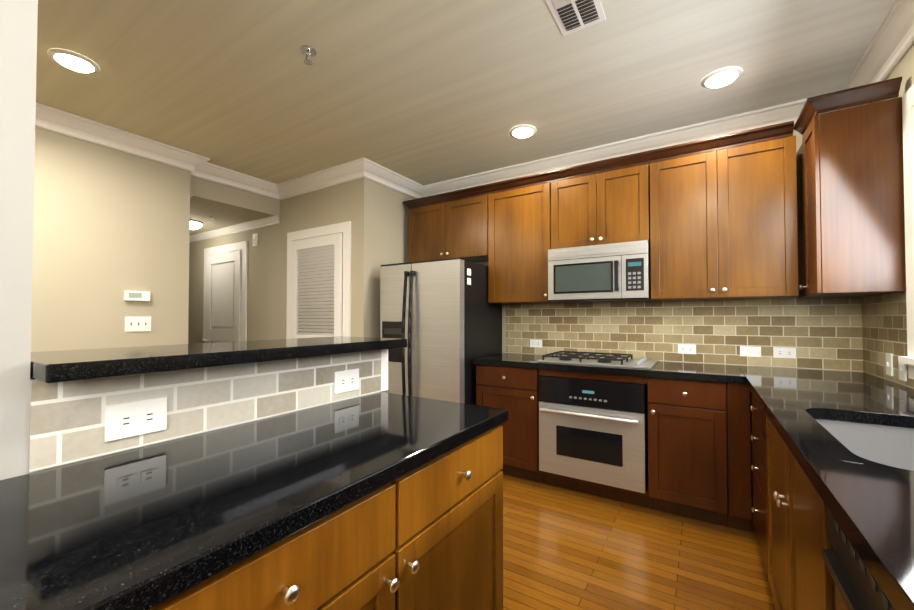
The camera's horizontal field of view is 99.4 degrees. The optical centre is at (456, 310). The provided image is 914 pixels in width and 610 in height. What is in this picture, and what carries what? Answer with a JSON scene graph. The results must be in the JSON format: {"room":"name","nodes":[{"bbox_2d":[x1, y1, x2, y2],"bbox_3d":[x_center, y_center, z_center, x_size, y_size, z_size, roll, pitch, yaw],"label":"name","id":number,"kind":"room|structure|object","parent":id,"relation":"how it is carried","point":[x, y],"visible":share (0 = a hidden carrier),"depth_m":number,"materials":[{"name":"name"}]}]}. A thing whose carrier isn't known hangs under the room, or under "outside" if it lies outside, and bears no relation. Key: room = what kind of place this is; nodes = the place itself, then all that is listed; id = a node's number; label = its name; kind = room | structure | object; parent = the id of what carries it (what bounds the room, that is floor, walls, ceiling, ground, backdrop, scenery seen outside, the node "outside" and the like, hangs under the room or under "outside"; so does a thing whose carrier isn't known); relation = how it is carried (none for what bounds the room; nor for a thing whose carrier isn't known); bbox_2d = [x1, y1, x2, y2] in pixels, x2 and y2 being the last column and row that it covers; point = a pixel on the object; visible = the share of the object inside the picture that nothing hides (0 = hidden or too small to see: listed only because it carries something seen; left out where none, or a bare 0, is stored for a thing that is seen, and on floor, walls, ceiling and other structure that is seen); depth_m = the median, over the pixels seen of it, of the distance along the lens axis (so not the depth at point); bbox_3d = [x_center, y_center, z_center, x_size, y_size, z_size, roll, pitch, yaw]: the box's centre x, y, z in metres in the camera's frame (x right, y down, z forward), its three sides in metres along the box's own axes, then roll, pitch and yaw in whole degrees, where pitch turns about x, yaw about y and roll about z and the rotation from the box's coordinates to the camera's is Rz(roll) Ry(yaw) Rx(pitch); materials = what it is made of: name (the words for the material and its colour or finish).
{"room":"kitchen","nodes":[
{"label":"kitchen","id":0,"kind":"room"},
{"bbox_2d":[31,127,189,351],"bbox_3d":[-4.557,-0.023,2.594,3.050,2.630,3.640,-1,-1,32],"label":"wall","id":1,"kind":"structure","parent":0,"point":[110,225],"depth_m":2.85,"materials":[{"name":"paint"}]},
{"bbox_2d":[124,290,150,331],"bbox_3d":[-2.471,0.006,3.009,0.030,0.312,0.172,-1,-1,32],"label":"switch panel","id":2,"kind":"object","parent":1,"relation":"attached to","point":[137,323],"visible":0.96,"depth_m":3.00,"materials":[{"name":"white plastic"}]},
{"bbox_2d":[35,0,913,242],"bbox_3d":[-2.164,-1.159,2.143,7.600,0.375,5.400,-1,-1,32],"label":"crown molding","id":3,"kind":"structure","parent":1,"relation":"attached to","point":[889,47],"depth_m":3.04,"materials":[{"name":"white wood"}]},
{"bbox_2d":[0,0,378,479],"bbox_3d":[-1.300,-0.064,0.364,0.140,2.630,3.350,-1,-1,32],"label":"wall","id":4,"kind":"structure","parent":0,"point":[18,42],"depth_m":0.82,"materials":[{"name":"paint"}]},
{"bbox_2d":[29,349,387,471],"bbox_3d":[-0.615,0.257,1.301,0.008,0.194,1.115,-1,-1,32],"label":"tile backsplash","id":5,"kind":"structure","parent":4,"relation":"attached to","point":[67,422],"depth_m":1.08,"materials":[{"name":"white tile"}]},
{"bbox_2d":[105,397,166,441],"bbox_3d":[-0.809,0.272,0.980,0.009,0.086,0.126,-1,-1,32],"label":"outlet","id":6,"kind":"object","parent":5,"relation":"attached to","point":[128,419],"depth_m":0.98,"materials":[{"name":"white plastic"}]},
{"bbox_2d":[334,369,358,393],"bbox_3d":[-0.445,0.282,1.555,0.009,0.086,0.125,-1,-1,32],"label":"outlet","id":7,"kind":"object","parent":5,"relation":"attached to","point":[346,380],"depth_m":1.55,"materials":[{"name":"white plastic"}]},
{"bbox_2d":[30,336,406,382],"bbox_3d":[-0.712,0.220,1.373,0.450,0.200,1.128,-1,-1,32],"label":"bar","id":8,"kind":"object","parent":4,"relation":"on","point":[61,366],"visible":0.79,"depth_m":1.05,"materials":[{"name":"black stone"}]},
{"bbox_2d":[190,175,279,234],"bbox_3d":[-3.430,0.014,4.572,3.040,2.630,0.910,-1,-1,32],"label":"ceiling","id":9,"kind":"structure","parent":0,"point":[222,205],"depth_m":3.90,"materials":[{"name":"paint"}]},
{"bbox_2d":[190,216,213,229],"bbox_3d":[-2.861,-0.963,4.289,0.605,0.085,0.240,-1,-1,32],"label":"light","id":10,"kind":"object","parent":9,"relation":"attached to","point":[195,224],"visible":0.69,"depth_m":4.34,"materials":[{"name":"white metal"}]},
{"bbox_2d":[188,178,414,343],"bbox_3d":[-2.353,0.022,5.004,4.200,2.630,0.970,-1,-1,32],"label":"wall block","id":11,"kind":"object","parent":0,"point":[376,214],"visible":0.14,"depth_m":3.91,"materials":[{"name":"paint"}]},
{"bbox_2d":[201,250,241,342],"bbox_3d":[-2.862,0.310,4.680,0.780,2.018,0.100,-1,-1,32],"label":"door","id":12,"kind":"structure","parent":11,"relation":"attached to","point":[223,294],"depth_m":4.69,"materials":[{"name":"white wood"}]},
{"bbox_2d":[253,234,257,246],"bbox_3d":[-2.283,-0.795,4.381,0.060,0.140,0.030,-1,-1,32],"label":"door chime","id":13,"kind":"object","parent":11,"relation":"attached to","point":[255,240],"visible":1,"depth_m":4.37,"materials":[{"name":"white plastic"}]},
{"bbox_2d":[203,221,350,342],"bbox_3d":[-2.115,0.258,4.263,2.690,2.130,0.018,-1,-1,32],"label":"door frame","id":14,"kind":"structure","parent":11,"relation":"attached to","point":[344,228],"depth_m":4.01,"materials":[{"name":"white wood"}]},
{"bbox_2d":[291,233,342,338],"bbox_3d":[-1.397,0.293,3.760,0.740,2.018,0.089,-1,-1,32],"label":"louvered closet door","id":15,"kind":"structure","parent":11,"relation":"attached to","point":[316,286],"depth_m":3.77,"materials":[{"name":"white wood"}]},
{"bbox_2d":[36,0,896,184],"bbox_3d":[-2.081,-1.376,2.165,7.720,0.060,5.520,-1,-1,32],"label":"ceiling","id":16,"kind":"structure","parent":0,"point":[424,92],"depth_m":2.19,"materials":[{"name":"paint"}]},
{"bbox_2d":[48,49,99,73],"bbox_3d":[-2.066,-1.331,2.096,0.200,0.030,0.200,-1,-1,32],"label":"recessed light","id":17,"kind":"object","parent":16,"relation":"in","point":[74,61],"visible":1,"depth_m":2.07,"materials":[{"name":"white glass"}]},
{"bbox_2d":[300,45,316,64],"bbox_3d":[-0.771,-1.316,2.010,0.080,0.063,0.080,-1,-1,32],"label":"sprinkler","id":18,"kind":"object","parent":16,"relation":"attached to","point":[308,51],"visible":1,"depth_m":2.00,"materials":[{"name":"silver metal"}]},
{"bbox_2d":[509,125,536,137],"bbox_3d":[0.490,-1.317,2.882,0.200,0.030,0.200,-1,-1,32],"label":"recessed light","id":19,"kind":"object","parent":16,"relation":"in","point":[521,131],"visible":1,"depth_m":2.85,"materials":[{"name":"white glass"}]},
{"bbox_2d":[546,0,605,35],"bbox_3d":[0.502,-1.346,1.685,0.200,0.015,0.390,-1,-1,32],"label":"ceiling vent","id":20,"kind":"object","parent":16,"relation":"in","point":[570,16],"visible":1,"depth_m":1.76,"materials":[{"name":"white metal"}]},
{"bbox_2d":[701,67,742,88],"bbox_3d":[1.526,-1.329,2.239,0.200,0.030,0.200,-1,-1,32],"label":"recessed light","id":21,"kind":"object","parent":16,"relation":"in","point":[721,77],"visible":1,"depth_m":2.21,"materials":[{"name":"white glass"}]},
{"bbox_2d":[503,474,775,609],"bbox_3d":[-2.081,1.314,2.116,7.720,0.060,5.520,-1,-1,32],"label":"floor","id":22,"kind":"structure","parent":0,"point":[565,549],"depth_m":2.01,"materials":[{"name":"brown wood"}]},
{"bbox_2d":[151,425,502,609],"bbox_3d":[-0.384,0.827,1.043,0.634,0.870,1.145,-1,-1,32],"label":"base cabinet","id":23,"kind":"object","parent":22,"relation":"on","point":[428,536],"visible":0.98,"depth_m":0.91,"materials":[{"name":"brown wood"}]},
{"bbox_2d":[0,392,507,609],"bbox_3d":[-0.393,0.370,1.060,0.620,0.040,1.190,-1,-1,32],"label":"countertop","id":24,"kind":"structure","parent":23,"relation":"on","point":[150,527],"depth_m":0.72,"materials":[{"name":"black stone"}]},
{"bbox_2d":[380,257,501,404],"bbox_3d":[-0.153,0.449,3.514,0.844,1.710,0.824,-1,-1,32],"label":"refrigerator","id":25,"kind":"object","parent":22,"relation":"on","point":[443,317],"visible":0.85,"depth_m":3.19,"materials":[{"name":"silver metal"}]},
{"bbox_2d":[476,364,563,483],"bbox_3d":[0.532,0.867,3.233,0.522,0.870,0.605,-1,-1,32],"label":"base cabinet","id":26,"kind":"object","parent":22,"relation":"on","point":[514,389],"depth_m":2.94,"materials":[{"name":"brown wood"}]},
{"bbox_2d":[473,353,740,382],"bbox_3d":[1.022,0.404,2.898,1.740,0.040,0.650,-1,-1,32],"label":"countertop","id":27,"kind":"structure","parent":26,"relation":"on","point":[662,369],"depth_m":2.58,"materials":[{"name":"black stone"}]},
{"bbox_2d":[537,351,657,368],"bbox_3d":[1.049,0.358,2.894,0.760,0.050,0.500,-1,-1,32],"label":"cooktop","id":28,"kind":"object","parent":27,"relation":"in","point":[605,359],"visible":1,"depth_m":2.80,"materials":[{"name":"silver metal"}]},
{"bbox_2d":[644,376,731,527],"bbox_3d":[1.541,0.855,2.595,0.415,0.870,0.605,-1,-1,32],"label":"base cabinet","id":29,"kind":"object","parent":22,"relation":"on","point":[699,449],"depth_m":2.34,"materials":[{"name":"brown wood"}]},
{"bbox_2d":[539,375,647,492],"bbox_3d":[1.027,0.820,2.850,0.696,0.680,0.633,-1,-1,32],"label":"oven","id":30,"kind":"object","parent":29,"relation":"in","point":[595,431],"visible":0.96,"depth_m":2.61,"materials":[{"name":"silver metal"}]},
{"bbox_2d":[750,392,831,609],"bbox_3d":[1.735,0.840,1.736,0.605,0.870,0.631,-1,-1,32],"label":"base cabinet","id":31,"kind":"object","parent":22,"relation":"on","point":[789,509],"visible":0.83,"depth_m":1.59,"materials":[{"name":"brown wood"}]},
{"bbox_2d":[737,365,913,609],"bbox_3d":[1.253,0.469,1.012,0.627,0.240,3.590,-1,-1,32],"label":"countertop","id":32,"kind":"structure","parent":31,"relation":"on","point":[847,437],"depth_m":1.13,"materials":[{"name":"black stone"}]},
{"bbox_2d":[822,507,894,609],"bbox_3d":[0.903,0.817,0.460,0.595,0.869,0.602,-1,-1,32],"label":"dishwasher","id":33,"kind":"object","parent":22,"relation":"on","point":[855,586],"visible":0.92,"depth_m":0.73,"materials":[{"name":"black plastic"}]},
{"bbox_2d":[474,129,862,499],"bbox_3d":[1.137,-0.010,3.301,3.520,2.630,0.120,-1,-1,32],"label":"wall","id":34,"kind":"structure","parent":0,"point":[798,135],"depth_m":2.68,"materials":[{"name":"paint"}]},
{"bbox_2d":[406,185,489,261],"bbox_3d":[-0.022,-0.784,3.779,0.888,0.615,0.325,-1,-1,32],"label":"upper cabinet","id":35,"kind":"object","parent":34,"relation":"attached to","point":[454,224],"depth_m":3.61,"materials":[{"name":"brown wood"}]},
{"bbox_2d":[478,170,559,303],"bbox_3d":[0.594,-0.581,3.386,0.688,1.034,0.325,-1,-1,32],"label":"upper cabinet","id":36,"kind":"object","parent":34,"relation":"attached to","point":[523,210],"depth_m":3.23,"materials":[{"name":"brown wood"}]},
{"bbox_2d":[558,150,649,248],"bbox_3d":[1.134,-0.792,3.048,0.709,0.625,0.325,-1,-1,32],"label":"upper cabinet","id":37,"kind":"object","parent":34,"relation":"attached to","point":[607,201],"depth_m":2.88,"materials":[{"name":"brown wood"}]},
{"bbox_2d":[548,240,653,302],"bbox_3d":[1.104,-0.274,2.992,0.704,0.404,0.434,-1,-1,32],"label":"microwave","id":38,"kind":"object","parent":37,"relation":"attached to","point":[615,272],"visible":0.96,"depth_m":2.82,"materials":[{"name":"silver metal"}]},
{"bbox_2d":[506,297,862,371],"bbox_3d":[1.470,0.158,3.011,2.390,0.455,0.007,-1,-1,32],"label":"tile backsplash","id":39,"kind":"structure","parent":34,"relation":"attached to","point":[822,333],"depth_m":2.80,"materials":[{"name":"beige tile"}]},
{"bbox_2d":[530,339,541,347],"bbox_3d":[0.709,0.297,3.480,0.115,0.070,0.009,-1,-1,32],"label":"outlet","id":40,"kind":"object","parent":39,"relation":"attached to","point":[533,343],"depth_m":3.48,"materials":[{"name":"white plastic"}]},
{"bbox_2d":[678,344,695,353],"bbox_3d":[1.694,0.285,2.857,0.115,0.070,0.009,-1,-1,32],"label":"outlet","id":41,"kind":"object","parent":39,"relation":"attached to","point":[682,348],"depth_m":2.86,"materials":[{"name":"white plastic"}]},
{"bbox_2d":[740,346,760,356],"bbox_3d":[2.010,0.281,2.655,0.115,0.070,0.012,-1,-1,32],"label":"outlet","id":42,"kind":"object","parent":39,"relation":"attached to","point":[754,351],"depth_m":2.66,"materials":[{"name":"white plastic"}]},
{"bbox_2d":[773,347,795,358],"bbox_3d":[2.163,0.280,2.561,0.115,0.070,0.009,-1,-1,32],"label":"outlet","id":43,"kind":"object","parent":39,"relation":"attached to","point":[778,352],"depth_m":2.56,"materials":[{"name":"white plastic"}]},
{"bbox_2d":[649,121,798,300],"bbox_3d":[1.743,-0.595,2.660,0.853,1.034,0.325,-1,-1,32],"label":"upper cabinet","id":44,"kind":"object","parent":34,"relation":"attached to","point":[713,218],"depth_m":2.48,"materials":[{"name":"brown wood"}]},
{"bbox_2d":[865,45,913,388],"bbox_3d":[1.099,-0.069,0.060,0.120,2.630,5.400,-1,-1,32],"label":"wall","id":45,"kind":"structure","parent":0,"point":[904,69],"depth_m":1.86,"materials":[{"name":"paint"}]},
{"bbox_2d":[793,77,905,297],"bbox_3d":[2.152,-0.593,2.194,0.361,1.014,0.676,-1,-1,32],"label":"upper cabinet","id":46,"kind":"object","parent":45,"relation":"attached to","point":[850,206],"visible":0.92,"depth_m":1.96,"materials":[{"name":"brown wood"}]},
{"bbox_2d":[862,292,913,387],"bbox_3d":[1.525,0.118,0.852,0.007,0.455,3.599,-1,-1,32],"label":"tile backsplash","id":47,"kind":"structure","parent":45,"relation":"attached to","point":[884,320],"depth_m":2.09,"materials":[{"name":"beige tile"}]},
{"bbox_2d":[886,353,892,375],"bbox_3d":[2.262,0.282,2.034,0.012,0.115,0.070,-1,-1,32],"label":"outlet","id":48,"kind":"object","parent":47,"relation":"attached to","point":[889,357],"depth_m":2.02,"materials":[{"name":"white plastic"}]},
{"bbox_2d":[898,362,906,380],"bbox_3d":[2.176,0.285,1.898,0.012,0.115,0.070,-1,-1,32],"label":"outlet","id":49,"kind":"object","parent":47,"relation":"attached to","point":[902,368],"depth_m":1.89,"materials":[{"name":"white plastic"}]},
{"bbox_2d":[898,84,913,378],"bbox_3d":[1.801,-0.363,1.237,0.145,1.340,1.410,-1,-1,32],"label":"window","id":50,"kind":"structure","parent":45,"relation":"in","point":[908,128],"depth_m":1.80,"materials":[{"name":"white"}]}
]}

